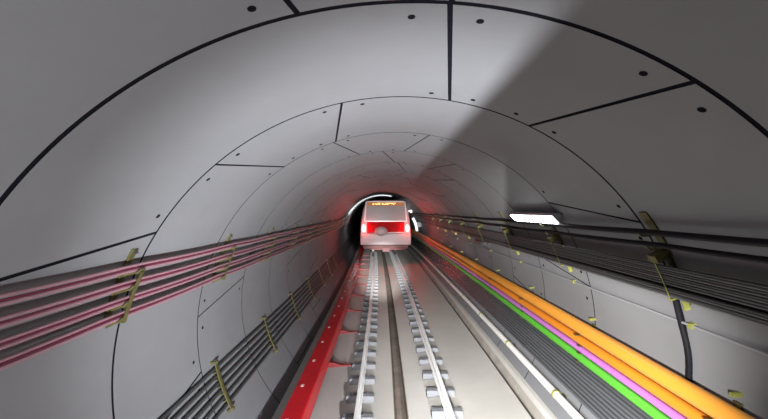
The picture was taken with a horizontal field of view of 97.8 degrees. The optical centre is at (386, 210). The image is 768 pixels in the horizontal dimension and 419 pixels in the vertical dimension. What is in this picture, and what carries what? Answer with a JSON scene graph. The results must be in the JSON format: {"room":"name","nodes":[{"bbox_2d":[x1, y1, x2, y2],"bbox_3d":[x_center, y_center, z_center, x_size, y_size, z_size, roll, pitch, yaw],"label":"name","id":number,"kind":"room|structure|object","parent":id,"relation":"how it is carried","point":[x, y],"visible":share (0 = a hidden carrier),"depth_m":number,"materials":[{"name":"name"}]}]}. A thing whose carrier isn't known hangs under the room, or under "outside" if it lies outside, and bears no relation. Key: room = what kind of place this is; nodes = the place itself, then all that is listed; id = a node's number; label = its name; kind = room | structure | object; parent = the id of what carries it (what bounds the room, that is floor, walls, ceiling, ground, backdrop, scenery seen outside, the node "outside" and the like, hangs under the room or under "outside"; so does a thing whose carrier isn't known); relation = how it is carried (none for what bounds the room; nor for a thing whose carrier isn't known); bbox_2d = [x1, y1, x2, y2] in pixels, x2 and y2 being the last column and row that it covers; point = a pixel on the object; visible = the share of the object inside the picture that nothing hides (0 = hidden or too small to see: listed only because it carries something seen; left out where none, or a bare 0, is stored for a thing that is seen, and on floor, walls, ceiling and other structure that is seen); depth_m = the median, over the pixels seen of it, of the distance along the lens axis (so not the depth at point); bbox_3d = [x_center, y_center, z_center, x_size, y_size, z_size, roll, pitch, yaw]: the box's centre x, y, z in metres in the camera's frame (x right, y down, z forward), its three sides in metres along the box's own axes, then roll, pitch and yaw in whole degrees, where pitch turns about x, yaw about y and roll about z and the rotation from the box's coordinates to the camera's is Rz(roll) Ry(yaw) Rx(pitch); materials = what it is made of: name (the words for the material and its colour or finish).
{"room":"underground passage","nodes":[
{"label":"underground passage","id":0,"kind":"room"},
{"bbox_2d":[0,0,447,418],"bbox_3d":[-1.533,1.730,25.071,4.762,5.760,58.670,0,0,-2],"label":"wall","id":1,"kind":"structure","parent":0,"point":[116,176],"depth_m":2.52,"materials":[{"name":"concrete"}]},
{"bbox_2d":[104,248,145,328],"bbox_3d":[-2.435,0.724,3.108,0.367,0.744,0.070,0,0,0],"label":"bracket","id":2,"kind":"object","parent":1,"relation":"attached to","point":[133,252],"visible":0.62,"depth_m":3.10,"materials":[{"name":"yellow metal"}]},
{"bbox_2d":[0,218,353,342],"bbox_3d":[-3.142,0.819,22.710,0.601,0.043,53.237,0,0,-2],"label":"power cable","id":3,"kind":"object","parent":2,"relation":"attached to","point":[40,327],"visible":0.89,"depth_m":2.93,"materials":[{"name":"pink plastic"}]},
{"bbox_2d":[0,219,353,362],"bbox_3d":[-3.186,0.964,22.710,0.598,0.042,53.237,0,0,-2],"label":"power cable","id":4,"kind":"object","parent":2,"relation":"on","point":[32,348],"visible":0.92,"depth_m":2.98,"materials":[{"name":"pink plastic"}]},
{"bbox_2d":[0,215,355,306],"bbox_3d":[-3.011,0.553,22.710,0.597,0.044,53.237,0,0,-2],"label":"power cable","id":5,"kind":"object","parent":2,"relation":"on","point":[15,300],"visible":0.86,"depth_m":2.78,"materials":[{"name":"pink plastic"}]},
{"bbox_2d":[0,218,355,370],"bbox_3d":[-3.187,1.010,22.710,0.604,0.046,53.237,0,0,-2],"label":"power cable","id":6,"kind":"object","parent":2,"relation":"on","point":[65,341],"visible":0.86,"depth_m":2.89,"materials":[{"name":"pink plastic"}]},
{"bbox_2d":[0,216,355,328],"bbox_3d":[-3.082,0.710,22.710,0.603,0.044,53.237,0,0,-2],"label":"power cable","id":7,"kind":"object","parent":2,"relation":"on","point":[13,322],"visible":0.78,"depth_m":2.92,"materials":[{"name":"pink plastic"}]},
{"bbox_2d":[0,217,355,349],"bbox_3d":[-3.141,0.866,22.710,0.597,0.044,53.237,0,0,-2],"label":"power cable","id":8,"kind":"object","parent":2,"relation":"attached to","point":[27,338],"visible":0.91,"depth_m":2.92,"materials":[{"name":"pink plastic"}]},
{"bbox_2d":[0,215,356,320],"bbox_3d":[-3.082,0.663,22.710,0.600,0.043,53.237,0,0,-2],"label":"power cable","id":9,"kind":"object","parent":2,"relation":"attached to","point":[36,308],"visible":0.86,"depth_m":2.86,"materials":[{"name":"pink plastic"}]},
{"bbox_2d":[210,360,234,412],"bbox_3d":[-2.473,2.655,5.060,0.362,0.775,0.070,0,0,0],"label":"clamp","id":10,"kind":"object","parent":1,"relation":"attached to","point":[216,362],"visible":0.98,"depth_m":5.04,"materials":[{"name":"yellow metal"}]},
{"bbox_2d":[160,227,355,418],"bbox_3d":[-3.266,2.393,22.711,0.623,0.054,53.237,0,0,-2],"label":"cable","id":11,"kind":"object","parent":10,"relation":"attached to","point":[204,378],"visible":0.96,"depth_m":5.31,"materials":[{"name":"grey plastic"}]},
{"bbox_2d":[172,231,354,418],"bbox_3d":[-3.238,2.501,22.711,0.624,0.054,53.237,0,0,-2],"label":"cable","id":12,"kind":"object","parent":10,"relation":"attached to","point":[215,377],"visible":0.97,"depth_m":5.50,"materials":[{"name":"grey plastic"}]},
{"bbox_2d":[183,230,355,418],"bbox_3d":[-3.204,2.608,22.710,0.619,0.054,53.237,0,0,-2],"label":"cable","id":13,"kind":"object","parent":10,"relation":"attached to","point":[224,377],"visible":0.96,"depth_m":5.82,"materials":[{"name":"grey plastic"}]},
{"bbox_2d":[194,232,355,418],"bbox_3d":[-3.168,2.713,22.711,0.624,0.054,53.237,0,0,-2],"label":"cable","id":14,"kind":"object","parent":10,"relation":"attached to","point":[217,394],"visible":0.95,"depth_m":6.10,"materials":[{"name":"grey plastic"}]},
{"bbox_2d":[214,232,356,418],"bbox_3d":[-3.079,2.919,22.710,0.614,0.054,53.237,0,0,-2],"label":"cable","id":15,"kind":"object","parent":10,"relation":"attached to","point":[220,412],"visible":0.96,"depth_m":6.56,"materials":[{"name":"grey plastic"}]},
{"bbox_2d":[212,234,236,282],"bbox_3d":[-2.448,0.724,5.050,0.367,0.744,0.070,0,0,0],"label":"bracket","id":16,"kind":"object","parent":1,"relation":"attached to","point":[230,235],"visible":0.6,"depth_m":5.04,"materials":[{"name":"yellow metal"}]},
{"bbox_2d":[260,227,276,262],"bbox_3d":[-2.466,0.724,6.992,0.367,0.744,0.070,0,0,-1],"label":"bracket","id":17,"kind":"object","parent":1,"relation":"attached to","point":[272,229],"visible":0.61,"depth_m":6.98,"materials":[{"name":"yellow metal"}]},
{"bbox_2d":[261,316,277,352],"bbox_3d":[-2.494,2.655,7.152,0.362,0.775,0.070,0,0,-1],"label":"clamp","id":18,"kind":"object","parent":1,"relation":"attached to","point":[265,317],"visible":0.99,"depth_m":7.13,"materials":[{"name":"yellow metal"}]},
{"bbox_2d":[204,230,356,418],"bbox_3d":[-3.126,2.817,22.710,0.621,0.054,53.237,0,0,-2],"label":"cable","id":19,"kind":"object","parent":18,"relation":"attached to","point":[214,408],"visible":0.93,"depth_m":6.34,"materials":[{"name":"grey plastic"}]},
{"bbox_2d":[287,224,299,250],"bbox_3d":[-2.492,0.724,8.935,0.367,0.744,0.070,0,0,-1],"label":"bracket","id":20,"kind":"object","parent":1,"relation":"attached to","point":[296,224],"visible":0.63,"depth_m":8.92,"materials":[{"name":"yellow metal"}]},
{"bbox_2d":[288,293,301,320],"bbox_3d":[-2.522,2.655,9.243,0.362,0.775,0.070,0,0,-1],"label":"clamp","id":21,"kind":"object","parent":1,"relation":"attached to","point":[289,293],"visible":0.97,"depth_m":9.22,"materials":[{"name":"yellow metal"}]},
{"label":"bracket","id":22,"kind":"object","parent":1,"relation":"attached to","visible":0},
{"bbox_2d":[0,216,352,301],"bbox_3d":[-3.005,0.530,22.710,0.583,0.031,53.236,0,0,-2],"label":"power cable","id":23,"kind":"object","parent":22,"relation":"on","point":[75,282],"visible":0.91,"depth_m":2.81,"materials":[{"name":"pink plastic"}]},
{"bbox_2d":[0,217,353,323],"bbox_3d":[-3.076,0.686,22.710,0.586,0.031,53.236,0,0,-2],"label":"power cable","id":24,"kind":"object","parent":22,"relation":"on","point":[88,296],"visible":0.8,"depth_m":2.84,"materials":[{"name":"pink plastic"}]},
{"bbox_2d":[0,215,354,297],"bbox_3d":[-3.011,0.507,22.710,0.599,0.042,53.237,0,0,-2],"label":"power cable","id":25,"kind":"object","parent":22,"relation":"on","point":[6,294],"visible":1,"depth_m":2.82,"materials":[{"name":"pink plastic"}]},
{"bbox_2d":[272,240,531,418],"bbox_3d":[-0.739,3.583,26.015,5.101,0.769,60.236,0,0,-2],"label":"floor","id":26,"kind":"structure","parent":0,"point":[481,392],"depth_m":7.23,"materials":[{"name":"concrete"}]},
{"bbox_2d":[280,245,364,418],"bbox_3d":[-2.314,3.244,26.015,1.115,0.226,60.069,0,0,-2],"label":"rail","id":27,"kind":"object","parent":26,"relation":"on","point":[301,403],"visible":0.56,"depth_m":7.07,"materials":[{"name":"red"}]},
{"bbox_2d":[328,361,351,367],"bbox_3d":[-1.104,3.388,7.387,0.720,0.178,0.100,0,0,-1],"label":"support","id":28,"kind":"object","parent":26,"relation":"on","point":[331,363],"visible":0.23,"depth_m":7.35,"materials":[{"name":"red"}]},
{"bbox_2d":[340,329,358,333],"bbox_3d":[-1.131,3.388,9.384,0.720,0.178,0.100,0,0,-1],"label":"support","id":29,"kind":"object","parent":26,"relation":"on","point":[342,331],"visible":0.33,"depth_m":9.34,"materials":[{"name":"red metal"}]},
{"bbox_2d":[341,413,372,418],"bbox_3d":[-0.466,3.349,5.370,0.504,0.195,0.160,0,0,0],"label":"block","id":30,"kind":"object","parent":26,"relation":"on","point":[344,416],"visible":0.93,"depth_m":5.34,"materials":[{"name":"concrete"}]},
{"bbox_2d":[346,392,373,403],"bbox_3d":[-0.472,3.349,5.980,0.504,0.195,0.160,0,0,-1],"label":"block","id":31,"kind":"object","parent":26,"relation":"on","point":[350,397],"visible":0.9,"depth_m":5.92,"materials":[{"name":"concrete"}]},
{"bbox_2d":[349,376,374,385],"bbox_3d":[-0.478,3.349,6.590,0.504,0.195,0.160,0,0,-1],"label":"block","id":32,"kind":"object","parent":26,"relation":"on","point":[353,380],"visible":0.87,"depth_m":6.53,"materials":[{"name":"concrete"}]},
{"bbox_2d":[352,362,375,370],"bbox_3d":[-0.485,3.349,7.200,0.504,0.195,0.160,0,0,-1],"label":"block","id":33,"kind":"object","parent":26,"relation":"on","point":[355,365],"visible":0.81,"depth_m":7.14,"materials":[{"name":"concrete"}]},
{"bbox_2d":[353,253,374,418],"bbox_3d":[-1.350,3.196,26.015,0.835,0.159,60.057,0,0,-2],"label":"rail","id":34,"kind":"object","parent":26,"relation":"on","point":[358,406],"visible":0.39,"depth_m":7.01,"materials":[{"name":"silver metal"}]},
{"bbox_2d":[360,200,411,255],"bbox_3d":[-0.427,1.237,29.282,3.140,3.740,19.420,0,0,-2],"label":"train","id":35,"kind":"object","parent":34,"relation":"on","point":[385,224],"visible":1,"depth_m":20.03,"materials":[{"name":"painted metal"},{"name":"glass"},{"name":"emissive lights"}]},
{"bbox_2d":[354,350,375,357],"bbox_3d":[-0.492,3.349,7.810,0.504,0.195,0.160,0,0,-1],"label":"block","id":36,"kind":"object","parent":26,"relation":"on","point":[357,354],"visible":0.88,"depth_m":7.74,"materials":[{"name":"concrete"}]},
{"bbox_2d":[356,340,376,346],"bbox_3d":[-0.500,3.349,8.420,0.504,0.195,0.160,0,0,-1],"label":"block","id":37,"kind":"object","parent":26,"relation":"on","point":[371,342],"visible":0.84,"depth_m":8.35,"materials":[{"name":"concrete"}]},
{"bbox_2d":[358,331,376,337],"bbox_3d":[-0.509,3.349,9.030,0.504,0.195,0.160,0,0,-1],"label":"block","id":38,"kind":"object","parent":26,"relation":"on","point":[360,334],"visible":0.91,"depth_m":8.96,"materials":[{"name":"concrete"}]},
{"bbox_2d":[360,323,376,329],"bbox_3d":[-0.518,3.349,9.640,0.504,0.195,0.160,0,0,-1],"label":"block","id":39,"kind":"object","parent":26,"relation":"on","point":[362,326],"visible":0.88,"depth_m":9.57,"materials":[{"name":"metal"}]},
{"bbox_2d":[361,317,377,322],"bbox_3d":[-0.528,3.349,10.250,0.504,0.195,0.160,0,0,-1],"label":"block","id":40,"kind":"object","parent":26,"relation":"on","point":[363,319],"visible":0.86,"depth_m":10.18,"materials":[{"name":"concrete"}]},
{"bbox_2d":[362,311,377,315],"bbox_3d":[-0.538,3.349,10.860,0.504,0.195,0.160,0,0,-1],"label":"block","id":41,"kind":"object","parent":26,"relation":"on","point":[364,313],"visible":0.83,"depth_m":10.79,"materials":[{"name":"concrete"}]},
{"bbox_2d":[363,305,377,310],"bbox_3d":[-0.549,3.349,11.470,0.504,0.195,0.160,0,0,-1],"label":"block","id":42,"kind":"object","parent":26,"relation":"on","point":[367,306],"visible":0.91,"depth_m":11.40,"materials":[{"name":"concrete"}]},
{"bbox_2d":[381,250,408,418],"bbox_3d":[-0.644,3.479,26.015,0.954,0.290,60.062,0,0,-2],"label":"channel","id":43,"kind":"object","parent":26,"relation":"in","point":[399,394],"depth_m":7.96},
{"bbox_2d":[406,308,421,312],"bbox_3d":[0.894,3.249,10.860,0.504,0.195,0.160,0,0,-1],"label":"block","id":44,"kind":"object","parent":26,"relation":"on","point":[408,310],"visible":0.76,"depth_m":10.79,"materials":[{"name":"concrete"}]},
{"bbox_2d":[408,313,424,318],"bbox_3d":[0.904,3.249,10.250,0.504,0.195,0.160,0,0,-1],"label":"block","id":45,"kind":"object","parent":26,"relation":"on","point":[410,316],"visible":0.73,"depth_m":10.18,"materials":[{"name":"concrete"}]},
{"bbox_2d":[409,320,426,325],"bbox_3d":[0.914,3.249,9.640,0.504,0.195,0.160,0,0,-1],"label":"block","id":46,"kind":"object","parent":26,"relation":"on","point":[411,323],"visible":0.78,"depth_m":9.57,"materials":[{"name":"concrete"}]},
{"bbox_2d":[411,327,429,333],"bbox_3d":[0.923,3.249,9.030,0.504,0.195,0.160,0,0,-1],"label":"block","id":47,"kind":"object","parent":26,"relation":"on","point":[413,330],"visible":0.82,"depth_m":8.96,"materials":[{"name":"concrete"}]},
{"bbox_2d":[413,336,433,342],"bbox_3d":[0.932,3.249,8.420,0.504,0.195,0.160,0,0,-1],"label":"block","id":48,"kind":"object","parent":26,"relation":"on","point":[415,339],"visible":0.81,"depth_m":8.35,"materials":[{"name":"concrete"}]},
{"bbox_2d":[391,250,455,418],"bbox_3d":[0.082,3.096,26.015,0.835,0.159,60.057,0,0,-2],"label":"rail","id":49,"kind":"object","parent":26,"relation":"on","point":[446,404],"visible":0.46,"depth_m":6.92,"materials":[{"name":"silver metal"}]},
{"bbox_2d":[416,346,437,353],"bbox_3d":[0.940,3.249,7.810,0.504,0.195,0.160,0,0,-1],"label":"block","id":50,"kind":"object","parent":26,"relation":"on","point":[419,349],"visible":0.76,"depth_m":7.75,"materials":[{"name":"concrete"}]},
{"bbox_2d":[419,357,442,365],"bbox_3d":[0.947,3.249,7.200,0.504,0.195,0.160,0,0,-1],"label":"block","id":51,"kind":"object","parent":26,"relation":"on","point":[422,361],"visible":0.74,"depth_m":7.13,"materials":[{"name":"concrete"}]},
{"bbox_2d":[422,371,447,379],"bbox_3d":[0.954,3.249,6.590,0.504,0.195,0.160,0,0,-1],"label":"block","id":52,"kind":"object","parent":26,"relation":"on","point":[426,375],"visible":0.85,"depth_m":6.53,"materials":[{"name":"concrete"}]},
{"bbox_2d":[426,387,454,397],"bbox_3d":[0.960,3.249,5.980,0.504,0.195,0.160,0,0,-1],"label":"block","id":53,"kind":"object","parent":26,"relation":"on","point":[430,392],"visible":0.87,"depth_m":5.92,"materials":[{"name":"concrete"}]},
{"bbox_2d":[431,407,462,418],"bbox_3d":[0.966,3.249,5.370,0.504,0.195,0.160,0,0,0],"label":"block","id":54,"kind":"object","parent":26,"relation":"on","point":[437,412],"visible":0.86,"depth_m":5.31,"materials":[{"name":"concrete"}]},
{"bbox_2d":[206,0,690,220],"bbox_3d":[-0.619,-0.423,25.065,5.295,1.455,58.628,0,0,-2],"label":"ceiling","id":55,"kind":"structure","parent":0,"point":[505,62],"depth_m":3.35,"materials":[{"name":"concrete"}]},
{"bbox_2d":[348,195,391,214],"bbox_3d":[-1.161,-0.400,23.565,3.119,1.416,0.195,0,0,-2],"label":"light","id":56,"kind":"object","parent":55,"relation":"attached to","point":[374,195],"visible":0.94,"depth_m":23.47,"materials":[{"name":"grey"}]},
{"bbox_2d":[377,0,767,418],"bbox_3d":[0.357,1.730,25.052,4.458,5.760,58.605,0,0,-2],"label":"wall","id":57,"kind":"structure","parent":0,"point":[683,157],"depth_m":2.73,"materials":[{"name":"concrete"}]},
{"bbox_2d":[0,0,767,418],"bbox_3d":[-0.763,1.730,25.714,6.487,5.820,60.293,0,0,-2],"label":"tunnel lining joints","id":58,"kind":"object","parent":57,"relation":"attached to","point":[289,3],"depth_m":1.81,"materials":[{"name":"black"}]},
{"bbox_2d":[412,217,421,230],"bbox_3d":[2.130,0.964,23.691,0.715,1.009,0.195,0,0,-2],"label":"light","id":59,"kind":"object","parent":57,"relation":"attached to","point":[418,224],"visible":0.98,"depth_m":23.59,"materials":[{"name":"grey"}]},
{"bbox_2d":[412,217,417,230],"bbox_3d":[2.006,0.971,23.595,0.461,0.982,0.014,0,0,-2],"label":"diffuser","id":60,"kind":"object","parent":59,"relation":"attached to","point":[416,224],"depth_m":23.59,"materials":[{"name":"white"}]},
{"bbox_2d":[407,248,544,418],"bbox_3d":[1.500,3.374,26.015,1.008,0.285,60.065,0,0,-2],"label":"trim","id":61,"kind":"structure","parent":57,"relation":"attached to","point":[532,410],"depth_m":7.41,"materials":[{"name":"concrete"}]},
{"bbox_2d":[408,247,556,418],"bbox_3d":[1.669,3.242,26.015,0.890,0.150,60.060,0,0,-2],"label":"trim","id":62,"kind":"structure","parent":57,"relation":"attached to","point":[545,411],"depth_m":7.12,"materials":[{"name":"concrete"}]},
{"bbox_2d":[474,239,491,246],"bbox_3d":[2.641,0.862,8.901,0.301,0.112,1.140,0,0,-1],"label":"splice sleeve","id":63,"kind":"object","parent":57,"relation":"attached to","point":[487,244],"visible":0.98,"depth_m":8.78,"materials":[{"name":"grey"}]},
{"bbox_2d":[502,228,522,262],"bbox_3d":[2.689,0.740,7.141,0.424,0.770,0.100,0,0,-1],"label":"hanger","id":64,"kind":"object","parent":57,"relation":"attached to","point":[506,230],"visible":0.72,"depth_m":7.11,"materials":[{"name":"yellow metal"}]},
{"bbox_2d":[409,217,767,297],"bbox_3d":[1.917,0.589,22.710,0.595,0.026,53.236,0,0,-2],"label":"cable","id":65,"kind":"object","parent":64,"relation":"attached to","point":[647,269],"visible":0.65,"depth_m":3.13,"materials":[{"name":"grey plastic"}]},
{"bbox_2d":[410,218,767,306],"bbox_3d":[1.950,0.663,22.710,0.594,0.026,53.236,0,0,-2],"label":"cable","id":66,"kind":"object","parent":64,"relation":"attached to","point":[649,276],"visible":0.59,"depth_m":3.28,"materials":[{"name":"grey plastic"}]},
{"bbox_2d":[414,218,767,300],"bbox_3d":[1.928,0.614,22.710,0.596,0.026,53.236,0,0,-2],"label":"cable","id":67,"kind":"object","parent":64,"relation":"attached to","point":[625,266],"visible":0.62,"depth_m":3.28,"materials":[{"name":"grey plastic"}]},
{"bbox_2d":[418,220,767,310],"bbox_3d":[1.960,0.688,22.710,0.595,0.026,53.236,0,0,-2],"label":"cable","id":68,"kind":"object","parent":64,"relation":"attached to","point":[621,271],"visible":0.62,"depth_m":3.25,"materials":[{"name":"grey plastic"}]},
{"bbox_2d":[510,212,561,223],"bbox_3d":[2.402,0.109,5.461,0.197,0.158,1.580,0,0,0],"label":"wall lamp","id":69,"kind":"object","parent":57,"relation":"attached to","point":[555,218],"visible":0.97,"depth_m":5.18,"materials":[{"name":"grey"}]},
{"bbox_2d":[510,215,557,223],"bbox_3d":[2.354,0.138,5.461,0.101,0.100,1.520,0,0,0],"label":"diffuser","id":70,"kind":"object","parent":69,"relation":"attached to","point":[553,219],"depth_m":5.18,"materials":[{"name":"white"}]},
{"bbox_2d":[540,211,557,234],"bbox_3d":[2.497,0.194,5.141,0.282,0.364,0.090,0,0,0],"label":"bracket","id":71,"kind":"object","parent":57,"relation":"attached to","point":[554,228],"visible":0.45,"depth_m":5.13,"materials":[{"name":"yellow metal"}]},
{"bbox_2d":[551,389,566,398],"bbox_3d":[2.657,2.868,5.172,0.208,0.189,0.100,0,0,0],"label":"clamp","id":72,"kind":"object","parent":57,"relation":"attached to","point":[555,390],"visible":0.59,"depth_m":5.16,"materials":[{"name":"yellow metal"}]},
{"bbox_2d":[411,244,584,418],"bbox_3d":[1.947,2.841,22.610,0.682,0.116,53.039,0,0,-2],"label":"drain pipe","id":73,"kind":"object","parent":72,"relation":"attached to","point":[562,401],"visible":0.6,"depth_m":6.35,"materials":[{"name":"white"}]},
{"bbox_2d":[547,234,575,283],"bbox_3d":[2.708,0.740,5.163,0.424,0.770,0.100,0,0,0],"label":"hanger","id":74,"kind":"object","parent":57,"relation":"attached to","point":[556,237],"visible":0.75,"depth_m":5.13,"materials":[{"name":"yellow metal"}]},
{"bbox_2d":[573,317,595,403],"bbox_3d":[2.841,2.148,4.802,0.300,1.229,0.060,0,0,0],"label":"bracket","id":75,"kind":"object","parent":57,"relation":"attached to","point":[594,318],"visible":0.23,"depth_m":4.78,"materials":[{"name":"yellow metal"}]},
{"bbox_2d":[411,240,613,418],"bbox_3d":[2.049,2.531,22.710,0.616,0.050,53.237,0,0,-2],"label":"cable","id":76,"kind":"object","parent":75,"relation":"attached to","point":[564,375],"visible":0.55,"depth_m":5.67,"materials":[{"name":"grey plastic"}]},
{"bbox_2d":[637,212,669,249],"bbox_3d":[2.510,0.194,3.163,0.282,0.364,0.090,0,0,0],"label":"bracket","id":77,"kind":"object","parent":57,"relation":"attached to","point":[645,216],"visible":0.74,"depth_m":3.16,"materials":[{"name":"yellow metal"}]},
{"bbox_2d":[409,214,767,263],"bbox_3d":[1.822,0.327,22.710,0.616,0.066,53.237,0,0,-2],"label":"cable","id":78,"kind":"object","parent":77,"relation":"on","point":[732,255],"visible":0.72,"depth_m":3.10,"materials":[{"name":"black plastic"}]},
{"bbox_2d":[411,213,767,246],"bbox_3d":[1.742,0.200,22.710,0.625,0.072,53.238,0,0,-2],"label":"cable","id":79,"kind":"object","parent":77,"relation":"on","point":[760,242],"visible":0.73,"depth_m":2.95,"materials":[{"name":"black plastic"}]},
{"bbox_2d":[647,249,695,328],"bbox_3d":[2.721,0.740,3.184,0.424,0.770,0.100,0,0,0],"label":"hanger","id":80,"kind":"object","parent":57,"relation":"attached to","point":[657,256],"visible":0.74,"depth_m":3.15,"materials":[{"name":"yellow metal"}]},
{"bbox_2d":[409,216,767,288],"bbox_3d":[1.882,0.517,22.710,0.591,0.026,53.236,0,0,-2],"label":"cable","id":81,"kind":"object","parent":80,"relation":"on","point":[624,258],"visible":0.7,"depth_m":3.18,"materials":[{"name":"grey plastic"}]},
{"bbox_2d":[410,219,767,319],"bbox_3d":[1.990,0.763,22.710,0.592,0.028,53.237,0,0,-2],"label":"cable","id":82,"kind":"object","parent":80,"relation":"on","point":[642,283],"visible":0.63,"depth_m":3.38,"materials":[{"name":"grey plastic"}]},
{"bbox_2d":[410,222,767,355],"bbox_3d":[2.212,1.096,22.610,0.592,0.026,53.036,0,0,-2],"label":"conduit","id":83,"kind":"object","parent":80,"relation":"attached to","point":[613,296],"visible":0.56,"depth_m":3.63,"materials":[{"name":"grey"}]},
{"bbox_2d":[411,219,767,316],"bbox_3d":[1.981,0.738,22.710,0.594,0.028,53.237,0,0,-2],"label":"cable","id":84,"kind":"object","parent":80,"relation":"on","point":[610,272],"visible":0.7,"depth_m":3.30,"materials":[{"name":"grey plastic"}]},
{"bbox_2d":[411,217,767,294],"bbox_3d":[1.906,0.565,22.710,0.593,0.026,53.236,0,0,-2],"label":"cable","id":85,"kind":"object","parent":80,"relation":"on","point":[634,264],"visible":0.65,"depth_m":3.33,"materials":[{"name":"grey plastic"}]},
{"bbox_2d":[412,217,767,291],"bbox_3d":[1.894,0.541,22.710,0.593,0.026,53.236,0,0,-2],"label":"cable","id":86,"kind":"object","parent":80,"relation":"on","point":[653,266],"visible":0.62,"depth_m":3.12,"materials":[{"name":"grey plastic"}]},
{"bbox_2d":[412,220,767,326],"bbox_3d":[2.009,0.813,22.710,0.595,0.028,53.237,0,0,-2],"label":"cable","id":87,"kind":"object","parent":80,"relation":"on","point":[671,296],"visible":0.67,"depth_m":3.43,"materials":[{"name":"grey plastic"}]},
{"bbox_2d":[417,221,767,323],"bbox_3d":[2.000,0.788,22.710,0.593,0.028,53.237,0,0,-2],"label":"cable","id":88,"kind":"object","parent":80,"relation":"on","point":[631,282],"visible":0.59,"depth_m":3.24,"materials":[{"name":"grey plastic"}]},
{"bbox_2d":[417,219,767,303],"bbox_3d":[1.939,0.638,22.710,0.596,0.026,53.236,0,0,-2],"label":"cable","id":89,"kind":"object","parent":80,"relation":"on","point":[629,269],"visible":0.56,"depth_m":3.33,"materials":[{"name":"grey plastic"}]},
{"bbox_2d":[417,220,767,313],"bbox_3d":[2.007,0.722,22.710,0.598,0.028,53.237,0,0,-2],"label":"cable","id":90,"kind":"object","parent":80,"relation":"on","point":[651,281],"visible":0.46,"depth_m":3.40,"materials":[{"name":"black plastic"}]},
{"bbox_2d":[673,299,692,403],"bbox_3d":[2.821,1.943,3.290,0.356,2.160,0.073,0,0,0],"label":"cable","id":91,"kind":"object","parent":57,"relation":"attached to","point":[686,343],"visible":0.62,"depth_m":3.27,"materials":[{"name":"black plastic"}]},
{"bbox_2d":[702,391,743,418],"bbox_3d":[2.853,2.148,2.843,0.300,1.229,0.060,0,0,0],"label":"bracket","id":92,"kind":"object","parent":57,"relation":"attached to","point":[736,394],"visible":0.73,"depth_m":2.82,"materials":[{"name":"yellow metal"}]},
{"bbox_2d":[412,242,601,418],"bbox_3d":[2.014,2.632,22.710,0.622,0.050,53.237,0,0,-2],"label":"cable","id":93,"kind":"object","parent":92,"relation":"attached to","point":[562,382],"visible":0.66,"depth_m":5.96,"materials":[{"name":"grey plastic"}]},
{"bbox_2d":[411,241,607,418],"bbox_3d":[2.032,2.582,22.710,0.618,0.050,53.237,0,0,-2],"label":"cable","id":94,"kind":"object","parent":92,"relation":"attached to","point":[557,373],"visible":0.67,"depth_m":5.77,"materials":[{"name":"grey plastic"}]},
{"bbox_2d":[411,239,619,418],"bbox_3d":[2.064,2.480,22.710,0.616,0.050,53.237,0,0,-2],"label":"cable","id":95,"kind":"object","parent":92,"relation":"attached to","point":[572,378],"visible":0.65,"depth_m":5.58,"materials":[{"name":"grey plastic"}]},
{"bbox_2d":[412,239,625,418],"bbox_3d":[2.078,2.428,22.710,0.616,0.050,53.237,0,0,-2],"label":"cable","id":96,"kind":"object","parent":92,"relation":"attached to","point":[569,371],"visible":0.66,"depth_m":5.45,"materials":[{"name":"grey plastic"}]},
{"bbox_2d":[411,238,632,418],"bbox_3d":[2.091,2.377,22.710,0.619,0.050,53.237,0,0,-2],"label":"cable","id":97,"kind":"object","parent":92,"relation":"attached to","point":[588,383],"visible":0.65,"depth_m":5.36,"materials":[{"name":"grey plastic"}]},
{"bbox_2d":[411,237,639,418],"bbox_3d":[2.103,2.325,22.710,0.622,0.050,53.237,0,0,-2],"label":"cable","id":98,"kind":"object","parent":92,"relation":"attached to","point":[575,368],"visible":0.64,"depth_m":5.23,"materials":[{"name":"grey plastic"}]},
{"bbox_2d":[412,237,646,418],"bbox_3d":[2.114,2.272,22.710,0.622,0.050,53.237,0,0,-2],"label":"cable","id":99,"kind":"object","parent":92,"relation":"attached to","point":[585,372],"visible":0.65,"depth_m":5.10,"materials":[{"name":"grey plastic"}]},
{"bbox_2d":[411,236,652,418],"bbox_3d":[2.124,2.220,22.710,0.618,0.050,53.237,0,0,-2],"label":"cable","id":100,"kind":"object","parent":92,"relation":"attached to","point":[588,370],"visible":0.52,"depth_m":4.99,"materials":[{"name":"grey plastic"}]},
{"bbox_2d":[411,234,671,418],"bbox_3d":[2.098,2.101,22.610,0.678,0.109,53.039,0,0,-2],"label":"pipe","id":101,"kind":"object","parent":92,"relation":"on","point":[647,407],"visible":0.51,"depth_m":4.68,"materials":[{"name":"green"}]},
{"bbox_2d":[411,233,687,418],"bbox_3d":[2.112,1.988,22.610,0.654,0.086,53.038,0,0,-2],"label":"pipe","id":102,"kind":"object","parent":92,"relation":"on","point":[669,411],"visible":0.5,"depth_m":4.44,"materials":[{"name":"purple"}]},
{"bbox_2d":[411,231,710,418],"bbox_3d":[2.121,1.865,22.610,0.690,0.124,53.040,0,0,-2],"label":"pipe","id":103,"kind":"object","parent":92,"relation":"on","point":[686,409],"visible":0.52,"depth_m":4.15,"materials":[{"name":"orange"}]},
{"bbox_2d":[411,229,755,418],"bbox_3d":[2.104,1.674,22.610,0.742,0.173,53.042,0,0,-2],"label":"pipe","id":104,"kind":"object","parent":92,"relation":"on","point":[703,400],"visible":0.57,"depth_m":3.72,"materials":[{"name":"orange"}]},
{"bbox_3d":[-2.708,0.724,18.647,0.367,0.744,0.070,0,0,-2],"label":"bracket","id":105,"kind":"object","parent":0,"visible":0},
{"bbox_2d":[0,220,352,365],"bbox_3d":[-3.180,0.987,22.710,0.583,0.032,53.236,0,0,-2],"label":"power cable","id":106,"kind":"object","parent":105,"relation":"on","point":[86,329],"visible":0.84,"depth_m":3.00,"materials":[{"name":"pink plastic"}]},
{"bbox_2d":[0,216,356,345],"bbox_3d":[-3.135,0.842,22.710,0.584,0.032,53.236,0,0,-2],"label":"power cable","id":107,"kind":"object","parent":105,"relation":"on","point":[63,322],"visible":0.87,"depth_m":2.97,"materials":[{"name":"pink plastic"}]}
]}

